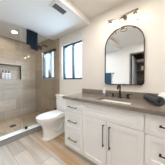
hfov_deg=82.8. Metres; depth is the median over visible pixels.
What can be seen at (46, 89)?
tiled wall
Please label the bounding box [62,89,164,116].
countertop
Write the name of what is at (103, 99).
sink
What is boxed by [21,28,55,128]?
glass panel
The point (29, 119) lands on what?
floor
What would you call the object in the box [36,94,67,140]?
toilet
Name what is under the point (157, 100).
rolled towel
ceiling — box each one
[0,0,88,39]
[0,0,125,43]
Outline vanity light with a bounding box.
[107,8,138,31]
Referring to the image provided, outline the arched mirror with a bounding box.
[105,25,144,84]
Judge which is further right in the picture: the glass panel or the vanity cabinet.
the vanity cabinet
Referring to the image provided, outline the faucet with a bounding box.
[109,84,131,98]
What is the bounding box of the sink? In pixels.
[102,99,130,103]
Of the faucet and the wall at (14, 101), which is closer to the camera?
the faucet
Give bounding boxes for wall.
[0,35,35,120]
[35,39,59,113]
[59,0,164,94]
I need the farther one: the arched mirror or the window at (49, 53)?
the window at (49, 53)
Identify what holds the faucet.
on the countertop
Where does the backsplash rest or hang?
attached to the wall at (94, 36)
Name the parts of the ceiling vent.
plate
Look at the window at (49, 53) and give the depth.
2.94 m
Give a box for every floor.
[0,112,39,136]
[0,129,91,164]
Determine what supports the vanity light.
attached to the wall at (94, 36)
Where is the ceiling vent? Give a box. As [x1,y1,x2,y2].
[49,1,68,15]
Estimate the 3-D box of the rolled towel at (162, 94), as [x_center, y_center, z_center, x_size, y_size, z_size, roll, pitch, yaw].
[1.047,0.179,1.095,0.250,0.123,0.116,1,1,38]
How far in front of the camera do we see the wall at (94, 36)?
1.55 m
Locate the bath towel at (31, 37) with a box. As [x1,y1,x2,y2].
[26,29,37,50]
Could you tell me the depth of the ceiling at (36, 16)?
1.68 m
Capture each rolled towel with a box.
[143,93,164,105]
[158,92,164,98]
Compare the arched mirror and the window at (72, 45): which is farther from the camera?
the window at (72, 45)
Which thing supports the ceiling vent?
in the ceiling at (36, 16)
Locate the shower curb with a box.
[0,124,41,146]
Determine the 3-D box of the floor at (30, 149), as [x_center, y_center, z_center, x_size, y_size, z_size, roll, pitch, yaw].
[-0.438,1.188,0.501,3.150,0.050,3.220,1,1,38]
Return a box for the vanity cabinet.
[65,99,164,164]
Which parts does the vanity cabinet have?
drawer, drawer, drawer, door, false drawer, door, drawer, drawer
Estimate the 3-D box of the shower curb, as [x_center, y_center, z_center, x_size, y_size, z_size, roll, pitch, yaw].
[-1.394,1.076,1.821,0.140,0.122,2.100,1,1,38]
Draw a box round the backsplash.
[82,89,158,98]
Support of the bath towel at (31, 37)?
hanging from the glass panel
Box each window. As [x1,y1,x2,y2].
[44,49,53,78]
[64,40,81,79]
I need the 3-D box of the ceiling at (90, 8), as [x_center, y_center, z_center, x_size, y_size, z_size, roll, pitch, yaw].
[-0.949,-1.314,0.857,4.456,0.080,3.220,1,1,38]

